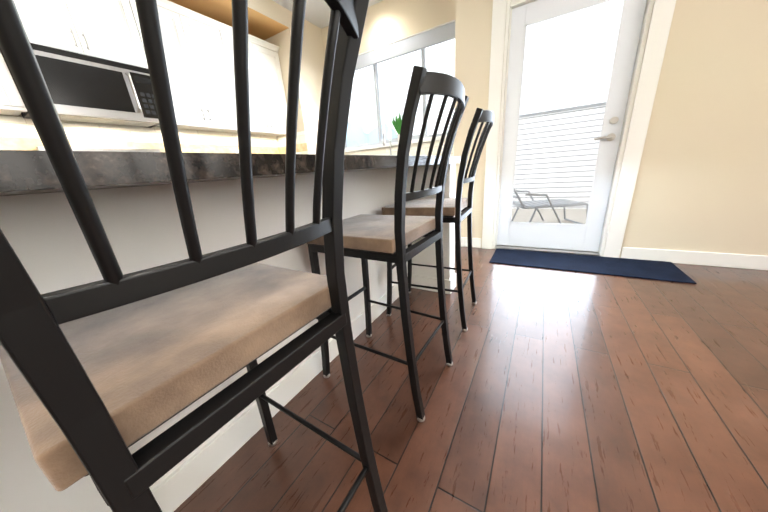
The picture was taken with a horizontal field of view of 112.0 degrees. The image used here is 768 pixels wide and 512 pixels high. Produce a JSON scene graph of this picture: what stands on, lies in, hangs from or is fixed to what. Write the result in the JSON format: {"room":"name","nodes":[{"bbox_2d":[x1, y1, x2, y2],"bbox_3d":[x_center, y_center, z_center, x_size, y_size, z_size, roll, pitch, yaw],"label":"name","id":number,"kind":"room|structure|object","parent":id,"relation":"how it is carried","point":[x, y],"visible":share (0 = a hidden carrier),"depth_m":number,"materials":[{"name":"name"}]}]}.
{"room":"kitchen","nodes":[
{"label":"kitchen","id":0,"kind":"room"},
{"bbox_2d":[272,0,382,28],"bbox_3d":[0.068,-1.723,-0.996,7.900,0.132,7.580,6,21,30],"label":"ceiling","id":1,"kind":"structure","parent":0,"point":[317,13],"depth_m":3.14,"materials":[{"name":"white paint"}]},
{"bbox_2d":[0,0,767,257],"bbox_3d":[0.172,-0.403,-0.558,7.900,2.820,7.580,6,21,30],"label":"wall","id":2,"kind":"structure","parent":0,"point":[701,184],"depth_m":1.92,"materials":[{"name":"beige paint"}]},
{"bbox_2d":[0,52,26,115],"bbox_3d":[-2.759,-1.386,1.470,0.329,0.942,0.693,6,21,30],"label":"upper cabinet","id":3,"kind":"object","parent":2,"relation":"attached to","point":[11,103],"depth_m":1.70,"materials":[{"name":"white paint"}]},
{"bbox_2d":[14,0,147,67],"bbox_3d":[-2.428,-1.790,1.961,0.329,0.536,0.800,6,21,30],"label":"upper cabinet","id":4,"kind":"object","parent":2,"relation":"attached to","point":[108,29],"depth_m":1.96,"materials":[{"name":"white paint"}]},
{"bbox_2d":[0,42,159,127],"bbox_3d":[-2.345,-1.323,2.086,0.421,0.428,0.776,6,21,30],"label":"over-the-range microwave","id":5,"kind":"object","parent":4,"relation":"attached to","point":[84,88],"visible":0.67,"depth_m":2.00,"materials":[{"name":"silver metal"}]},
{"bbox_2d":[132,0,236,132],"bbox_3d":[-2.023,-1.835,2.650,0.329,0.942,0.867,6,21,30],"label":"upper cabinet","id":6,"kind":"object","parent":2,"relation":"attached to","point":[199,57],"depth_m":2.61,"materials":[{"name":"white paint"}]},
{"bbox_2d":[228,32,286,135],"bbox_3d":[-1.665,-2.054,3.224,0.329,0.942,0.801,6,21,30],"label":"upper cabinet","id":7,"kind":"object","parent":2,"relation":"attached to","point":[268,105],"depth_m":3.23,"materials":[{"name":"white paint"}]},
{"bbox_2d":[344,20,454,152],"bbox_3d":[0.117,-2.079,3.421,1.920,1.175,0.180,6,21,30],"label":"window","id":8,"kind":"structure","parent":2,"relation":"in","point":[422,41],"depth_m":3.26,"materials":[{"name":"grey plastic"}]},
{"bbox_2d":[390,112,402,141],"bbox_3d":[0.174,-1.699,3.414,0.226,0.354,0.163,6,21,30],"label":"plant","id":9,"kind":"object","parent":8,"relation":"on","point":[396,123],"visible":0.6,"depth_m":3.39,"materials":[{"name":"green plant"}]},
{"bbox_2d":[461,237,480,247],"bbox_3d":[0.906,-0.152,2.836,0.300,0.105,0.014,6,21,30],"label":"baseboard","id":10,"kind":"structure","parent":2,"relation":"attached to","point":[476,242],"depth_m":2.80,"materials":[{"name":"white paint"}]},
{"bbox_2d":[482,0,675,257],"bbox_3d":[1.462,-1.240,2.146,1.195,2.515,0.200,6,21,30],"label":"door","id":11,"kind":"structure","parent":2,"relation":"attached to","point":[600,231],"depth_m":2.14,"materials":[{"name":"white paint"}]},
{"bbox_2d":[620,247,767,269],"bbox_3d":[3.528,0.147,1.312,3.525,0.105,0.018,6,21,30],"label":"baseboard","id":12,"kind":"structure","parent":2,"relation":"attached to","point":[747,261],"depth_m":1.96,"materials":[{"name":"white paint"}]},
{"bbox_2d":[174,246,767,511],"bbox_3d":[0.280,0.960,-0.107,7.900,0.060,7.580,6,21,30],"label":"floor","id":13,"kind":"structure","parent":0,"point":[551,390],"depth_m":0.94,"materials":[{"name":"brown wood"}]},
{"bbox_2d":[36,146,160,151],"bbox_3d":[-2.139,-0.342,2.330,0.725,1.238,0.780,6,21,30],"label":"range","id":14,"kind":"object","parent":13,"relation":"on","point":[40,148],"depth_m":2.31,"materials":[{"name":"silver metal"}]},
{"bbox_2d":[0,0,387,511],"bbox_3d":[-0.288,0.213,0.461,0.550,1.079,0.370,6,21,30],"label":"stool","id":15,"kind":"object","parent":13,"relation":"on","point":[36,346],"visible":0.98,"depth_m":0.23,"materials":[{"name":"black metal"}]},
{"bbox_2d":[0,263,330,490],"bbox_3d":[-0.337,0.103,0.452,0.394,0.051,0.374,6,21,30],"label":"seat","id":16,"kind":"object","parent":15,"relation":"attached to","point":[151,364],"visible":0.65,"depth_m":0.33,"materials":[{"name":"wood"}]},
{"bbox_2d":[0,162,459,511],"bbox_3d":[-0.459,0.075,1.253,1.060,0.873,2.040,6,21,30],"label":"kitchen island","id":17,"kind":"object","parent":13,"relation":"on","point":[132,195],"depth_m":0.71,"materials":[{"name":"beige paint"}]},
{"bbox_2d":[0,150,459,193],"bbox_3d":[-0.485,-0.357,1.105,1.065,0.040,2.064,6,21,30],"label":"island countertop","id":18,"kind":"structure","parent":17,"relation":"on","point":[21,171],"depth_m":0.36,"materials":[{"name":"grey stone"}]},
{"bbox_2d":[308,65,468,421],"bbox_3d":[0.005,0.012,1.000,0.554,1.079,0.381,6,21,30],"label":"stool","id":19,"kind":"object","parent":13,"relation":"on","point":[423,81],"visible":0.98,"depth_m":0.81,"materials":[{"name":"black metal"}]},
{"bbox_2d":[307,214,434,254],"bbox_3d":[-0.042,-0.099,0.991,0.402,0.051,0.382,6,21,30],"label":"seat","id":20,"kind":"object","parent":19,"relation":"attached to","point":[369,233],"visible":0.58,"depth_m":0.88,"materials":[{"name":"wood"}]},
{"bbox_2d":[386,108,493,331],"bbox_3d":[0.294,-0.169,1.478,0.556,1.079,0.389,6,21,30],"label":"stool","id":21,"kind":"object","parent":13,"relation":"on","point":[482,116],"visible":0.81,"depth_m":1.30,"materials":[{"name":"black metal"}]},
{"bbox_2d":[382,198,467,216],"bbox_3d":[0.245,-0.277,1.463,0.407,0.051,0.388,6,21,30],"label":"seat","id":22,"kind":"object","parent":21,"relation":"attached to","point":[420,207],"visible":0.52,"depth_m":1.34,"materials":[{"name":"wood"}]},
{"bbox_2d":[489,248,696,283],"bbox_3d":[1.613,0.053,2.197,1.285,0.010,0.430,6,21,30],"label":"doormat","id":23,"kind":"object","parent":13,"relation":"on","point":[651,269],"visible":1,"depth_m":2.11,"materials":[{"name":"fabric"}]},
{"bbox_3d":[-0.959,-0.321,2.503,2.604,0.914,3.520,6,21,30],"label":"base cabinet","id":24,"kind":"object","parent":13,"relation":"on","visible":0},
{"bbox_2d":[382,121,391,154],"bbox_3d":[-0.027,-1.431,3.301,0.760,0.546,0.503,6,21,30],"label":"sink faucet","id":25,"kind":"object","parent":24,"relation":"on","point":[387,123],"visible":0.56,"depth_m":3.37,"materials":[{"name":"silver metal"}]},
{"label":"outside","id":26,"kind":"structure","parent":0,"visible":0},
{"bbox_2d":[511,209,585,223],"bbox_3d":[3.953,-0.266,2.816,5.238,0.060,2.788,6,21,30],"label":"deck","id":27,"kind":"object","parent":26,"point":[578,213],"depth_m":4.17,"materials":[{"name":"grey wood"}]},
{"bbox_2d":[511,188,588,223],"bbox_3d":[2.087,-0.789,3.518,1.096,0.757,0.546,-2,18,6],"label":"outdoor chair","id":28,"kind":"object","parent":27,"relation":"on","point":[525,204],"depth_m":3.37,"materials":[{"name":"grey plastic"}]},
{"bbox_2d":[512,102,605,208],"bbox_3d":[4.237,-1.509,3.774,5.950,1.650,0.130,6,21,30],"label":"fence","id":29,"kind":"object","parent":27,"relation":"on","point":[552,146],"depth_m":4.44,"materials":[{"name":"white"}]},
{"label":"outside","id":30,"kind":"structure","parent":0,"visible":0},
{"bbox_2d":[346,123,367,146],"bbox_3d":[-2.588,-7.146,18.740,3.334,4.895,3.370,6,21,30],"label":"tree","id":31,"kind":"object","parent":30,"point":[359,138],"depth_m":17.57,"materials":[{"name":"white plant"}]},
{"bbox_2d":[364,123,396,143],"bbox_3d":[-0.317,-7.469,19.780,4.235,4.516,4.047,6,21,30],"label":"tree","id":32,"kind":"object","parent":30,"point":[373,133],"depth_m":17.75,"materials":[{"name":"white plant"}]}
]}

